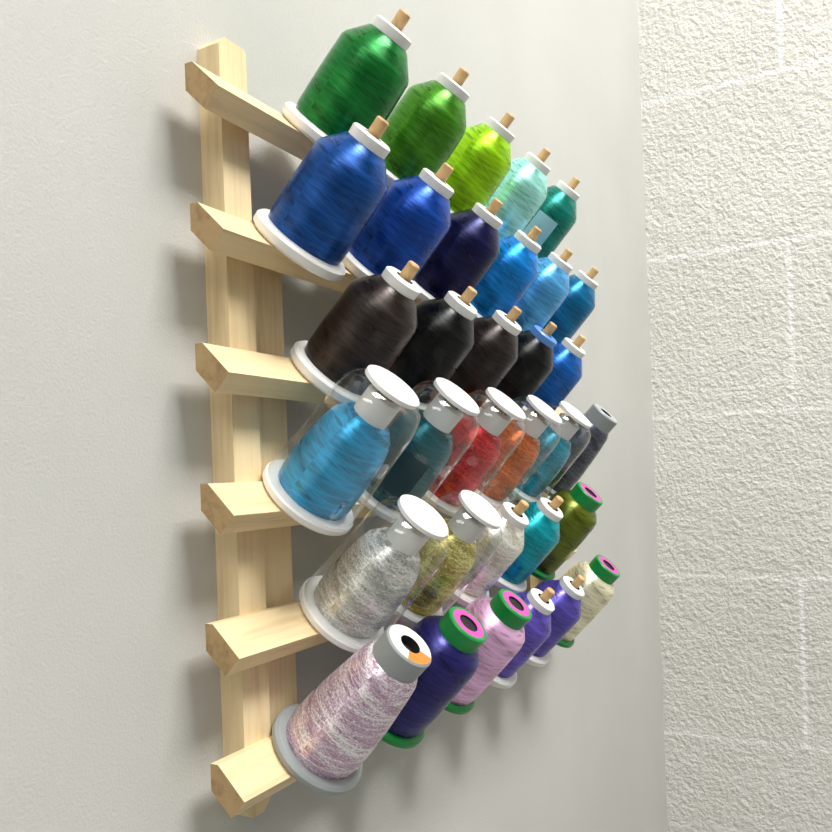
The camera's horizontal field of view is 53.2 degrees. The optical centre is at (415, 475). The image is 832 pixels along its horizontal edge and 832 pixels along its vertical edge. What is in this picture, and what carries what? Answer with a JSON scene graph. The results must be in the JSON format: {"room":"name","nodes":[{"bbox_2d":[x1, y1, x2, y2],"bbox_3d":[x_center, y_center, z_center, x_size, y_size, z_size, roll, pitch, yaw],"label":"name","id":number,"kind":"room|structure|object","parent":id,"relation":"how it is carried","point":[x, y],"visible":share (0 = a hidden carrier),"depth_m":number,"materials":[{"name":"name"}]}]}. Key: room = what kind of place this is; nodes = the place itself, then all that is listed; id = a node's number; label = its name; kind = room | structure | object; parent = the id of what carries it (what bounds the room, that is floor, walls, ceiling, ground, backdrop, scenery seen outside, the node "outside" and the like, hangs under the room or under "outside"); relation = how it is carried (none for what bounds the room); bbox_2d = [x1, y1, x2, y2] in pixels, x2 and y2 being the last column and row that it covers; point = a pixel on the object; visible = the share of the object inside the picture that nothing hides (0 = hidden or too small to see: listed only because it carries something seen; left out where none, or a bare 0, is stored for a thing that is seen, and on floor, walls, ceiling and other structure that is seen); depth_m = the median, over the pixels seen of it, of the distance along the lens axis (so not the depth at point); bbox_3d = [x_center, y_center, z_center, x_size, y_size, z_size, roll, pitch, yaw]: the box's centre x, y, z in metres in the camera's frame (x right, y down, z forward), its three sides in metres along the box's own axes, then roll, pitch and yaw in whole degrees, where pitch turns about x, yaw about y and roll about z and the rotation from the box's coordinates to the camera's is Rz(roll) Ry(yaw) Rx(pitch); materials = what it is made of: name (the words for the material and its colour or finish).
{"room":"sewing room","nodes":[
{"label":"sewing room","id":0,"kind":"room"},
{"bbox_2d":[0,0,667,831],"bbox_3d":[-0.541,-0.197,-0.360,0.120,2.650,3.531,-2,0,28],"label":"wall","id":1,"kind":"structure","parent":0,"point":[111,710],"depth_m":0.33,"materials":[{"name":"paint"}]},
{"bbox_2d":[185,8,598,817],"bbox_3d":[0.036,-0.032,0.491,0.072,0.338,0.415,-2,0,28],"label":"rack","id":2,"kind":"object","parent":1,"relation":"attached to","point":[258,632],"visible":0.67,"depth_m":0.34,"materials":[{"name":"brown wood"}]},
{"bbox_2d":[253,122,389,280],"bbox_3d":[-0.040,-0.113,0.349,0.061,0.061,0.045,-2,0,40],"label":"thread spool","id":3,"kind":"object","parent":2,"relation":"on","point":[340,183],"visible":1,"depth_m":0.34,"materials":[{"name":"fabric"}]},
{"bbox_2d":[262,365,419,535],"bbox_3d":[-0.032,-0.010,0.347,0.070,0.070,0.046,-2,0,35],"label":"thread spool","id":4,"kind":"object","parent":2,"relation":"on","point":[319,483],"visible":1,"depth_m":0.34,"materials":[{"name":"fabric"}]},
{"bbox_2d":[281,15,411,142],"bbox_3d":[-0.031,-0.168,0.368,0.061,0.061,0.045,-2,0,40],"label":"thread spool","id":5,"kind":"object","parent":2,"relation":"on","point":[363,76],"visible":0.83,"depth_m":0.35,"materials":[{"name":"fabric"}]},
{"bbox_2d":[272,624,430,795],"bbox_3d":[-0.029,0.098,0.345,0.071,0.072,0.045,-2,0,42],"label":"thread spool","id":6,"kind":"object","parent":2,"relation":"on","point":[323,741],"visible":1,"depth_m":0.34,"materials":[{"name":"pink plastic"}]},
{"bbox_2d":[290,266,420,403],"bbox_3d":[-0.027,-0.060,0.368,0.061,0.061,0.045,-2,0,40],"label":"thread spool","id":7,"kind":"object","parent":2,"relation":"on","point":[374,319],"visible":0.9,"depth_m":0.35,"materials":[{"name":"fabric"}]},
{"bbox_2d":[299,494,448,652],"bbox_3d":[-0.019,0.044,0.367,0.070,0.070,0.046,-2,0,35],"label":"thread spool","id":8,"kind":"object","parent":2,"relation":"on","point":[350,605],"visible":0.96,"depth_m":0.36,"materials":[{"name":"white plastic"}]},
{"bbox_2d":[342,168,453,280],"bbox_3d":[-0.011,-0.114,0.402,0.061,0.061,0.045,-2,0,40],"label":"thread spool","id":9,"kind":"object","parent":2,"relation":"on","point":[413,218],"visible":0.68,"depth_m":0.39,"materials":[{"name":"fabric"}]},
{"bbox_2d":[358,378,479,523],"bbox_3d":[-0.003,-0.011,0.400,0.070,0.070,0.046,-2,0,35],"label":"thread spool","id":10,"kind":"object","parent":2,"relation":"on","point":[416,470],"visible":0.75,"depth_m":0.39,"materials":[{"name":"fabric"}]},
{"bbox_2d":[380,73,469,185],"bbox_3d":[-0.003,-0.169,0.421,0.061,0.061,0.045,-2,0,40],"label":"thread spool","id":11,"kind":"object","parent":2,"relation":"on","point":[425,127],"visible":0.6,"depth_m":0.41,"materials":[{"name":"fabric"}]},
{"bbox_2d":[389,291,477,410],"bbox_3d":[0.001,-0.061,0.421,0.061,0.061,0.045,-2,0,40],"label":"thread spool","id":12,"kind":"object","parent":2,"relation":"on","point":[443,338],"visible":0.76,"depth_m":0.41,"materials":[{"name":"fabric"}]},
{"bbox_2d":[381,606,486,748],"bbox_3d":[0.001,0.097,0.400,0.068,0.069,0.044,-2,0,36],"label":"thread spool","id":13,"kind":"object","parent":2,"relation":"on","point":[453,645],"visible":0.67,"depth_m":0.38,"materials":[{"name":"fabric"}]},
{"bbox_2d":[394,490,502,625],"bbox_3d":[0.010,0.043,0.420,0.070,0.070,0.046,-2,0,35],"label":"thread spool","id":14,"kind":"object","parent":2,"relation":"on","point":[463,529],"visible":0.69,"depth_m":0.41,"materials":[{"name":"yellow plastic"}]},
{"bbox_2d":[414,203,502,301],"bbox_3d":[0.018,-0.115,0.455,0.061,0.061,0.045,-2,0,40],"label":"thread spool","id":15,"kind":"object","parent":2,"relation":"on","point":[469,249],"visible":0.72,"depth_m":0.44,"materials":[{"name":"fabric"}]},
{"bbox_2d":[422,387,525,516],"bbox_3d":[0.026,-0.012,0.453,0.070,0.070,0.046,-2,0,35],"label":"thread spool","id":16,"kind":"object","parent":2,"relation":"on","point":[482,455],"visible":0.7,"depth_m":0.44,"materials":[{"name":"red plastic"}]},
{"bbox_2d":[438,310,521,416],"bbox_3d":[0.030,-0.062,0.474,0.061,0.061,0.045,-2,0,40],"label":"thread spool","id":17,"kind":"object","parent":2,"relation":"on","point":[494,352],"visible":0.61,"depth_m":0.46,"materials":[{"name":"fabric"}]},
{"bbox_2d":[446,117,514,213],"bbox_3d":[0.026,-0.170,0.474,0.061,0.061,0.045,-2,0,40],"label":"thread spool","id":18,"kind":"object","parent":2,"relation":"on","point":[480,162],"visible":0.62,"depth_m":0.46,"materials":[{"name":"fabric"}]},
{"bbox_2d":[444,589,531,714],"bbox_3d":[0.029,0.096,0.453,0.068,0.069,0.044,-2,0,36],"label":"thread spool","id":19,"kind":"object","parent":2,"relation":"on","point":[503,616],"visible":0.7,"depth_m":0.44,"materials":[{"name":"fabric"}]},
{"bbox_2d":[450,502,528,606],"bbox_3d":[0.034,0.046,0.474,0.061,0.061,0.045,-2,0,42],"label":"thread spool","id":20,"kind":"object","parent":2,"relation":"on","point":[511,546],"visible":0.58,"depth_m":0.46,"materials":[{"name":"white fabric"}]},
{"bbox_2d":[470,230,540,318],"bbox_3d":[0.046,-0.116,0.507,0.061,0.061,0.045,-2,0,40],"label":"thread spool","id":21,"kind":"object","parent":2,"relation":"on","point":[514,271],"visible":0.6,"depth_m":0.49,"materials":[{"name":"fabric"}]},
{"bbox_2d":[474,395,561,507],"bbox_3d":[0.054,-0.013,0.506,0.070,0.070,0.046,-2,0,35],"label":"thread spool","id":22,"kind":"object","parent":2,"relation":"on","point":[523,458],"visible":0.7,"depth_m":0.49,"materials":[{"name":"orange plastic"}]},
{"bbox_2d":[485,152,550,237],"bbox_3d":[0.055,-0.171,0.527,0.061,0.061,0.045,-2,0,40],"label":"thread spool","id":23,"kind":"object","parent":2,"relation":"on","point":[523,190],"visible":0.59,"depth_m":0.51,"materials":[{"name":"fabric"}]},
{"bbox_2d":[482,325,556,420],"bbox_3d":[0.059,-0.063,0.527,0.061,0.061,0.045,-2,0,40],"label":"thread spool","id":24,"kind":"object","parent":2,"relation":"on","point":[533,365],"visible":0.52,"depth_m":0.51,"materials":[{"name":"fabric"}]},
{"bbox_2d":[490,588,554,688],"bbox_3d":[0.054,0.100,0.507,0.061,0.061,0.045,-2,0,40],"label":"thread spool","id":25,"kind":"object","parent":2,"relation":"on","point":[538,629],"visible":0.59,"depth_m":0.49,"materials":[{"name":"fabric"}]},
{"bbox_2d":[494,497,562,592],"bbox_3d":[0.063,0.045,0.527,0.061,0.061,0.045,-2,0,40],"label":"thread spool","id":26,"kind":"object","parent":2,"relation":"on","point":[542,533],"visible":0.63,"depth_m":0.51,"materials":[{"name":"fabric"}]},
{"bbox_2d":[515,252,572,330],"bbox_3d":[0.075,-0.117,0.560,0.061,0.061,0.045,-2,0,40],"label":"thread spool","id":27,"kind":"object","parent":2,"relation":"on","point":[550,288],"visible":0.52,"depth_m":0.55,"materials":[{"name":"fabric"}]},
{"bbox_2d":[511,401,590,502],"bbox_3d":[0.083,-0.014,0.559,0.070,0.070,0.046,-2,0,35],"label":"thread spool","id":28,"kind":"object","parent":2,"relation":"on","point":[547,471],"visible":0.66,"depth_m":0.55,"materials":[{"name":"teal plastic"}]},
{"bbox_2d":[522,180,579,257],"bbox_3d":[0.084,-0.172,0.580,0.061,0.061,0.045,-2,0,40],"label":"thread spool","id":29,"kind":"object","parent":2,"relation":"on","point":[557,214],"visible":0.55,"depth_m":0.56,"materials":[{"name":"fabric"}]},
{"bbox_2d":[522,337,585,423],"bbox_3d":[0.087,-0.064,0.580,0.061,0.061,0.045,-2,0,40],"label":"thread spool","id":30,"kind":"object","parent":2,"relation":"on","point":[566,373],"visible":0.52,"depth_m":0.56,"materials":[{"name":"fabric"}]},
{"bbox_2d":[525,576,584,666],"bbox_3d":[0.083,0.099,0.560,0.061,0.061,0.045,-2,0,40],"label":"thread spool","id":31,"kind":"object","parent":2,"relation":"on","point":[566,600],"visible":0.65,"depth_m":0.55,"materials":[{"name":"fabric"}]},
{"bbox_2d":[531,482,602,580],"bbox_3d":[0.096,0.040,0.578,0.068,0.069,0.044,-2,0,36],"label":"thread spool","id":32,"kind":"object","parent":2,"relation":"on","point":[580,503],"visible":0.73,"depth_m":0.56,"materials":[{"name":"fabric"}]},
{"bbox_2d":[542,270,597,341],"bbox_3d":[0.103,-0.118,0.613,0.061,0.061,0.045,-2,0,40],"label":"thread spool","id":33,"kind":"object","parent":2,"relation":"on","point":[579,304],"visible":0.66,"depth_m":0.60,"materials":[{"name":"fabric"}]},
{"bbox_2d":[543,403,616,496],"bbox_3d":[0.110,-0.016,0.610,0.071,0.072,0.045,-2,0,42],"label":"thread spool","id":34,"kind":"object","parent":2,"relation":"on","point":[602,422],"visible":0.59,"depth_m":0.60,"materials":[{"name":"grey fabric"}]},
{"bbox_2d":[556,555,619,647],"bbox_3d":[0.116,0.093,0.612,0.068,0.069,0.044,-2,0,36],"label":"thread spool","id":35,"kind":"object","parent":2,"relation":"on","point":[599,574],"visible":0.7,"depth_m":0.59,"materials":[{"name":"fabric"}]},
{"bbox_2d":[637,0,831,831],"bbox_3d":[1.774,-0.282,0.324,3.300,2.650,0.120,-2,0,28],"label":"wall","id":36,"kind":"structure","parent":0,"point":[736,95],"depth_m":1.01,"materials":[{"name":"white paint"}]}
]}

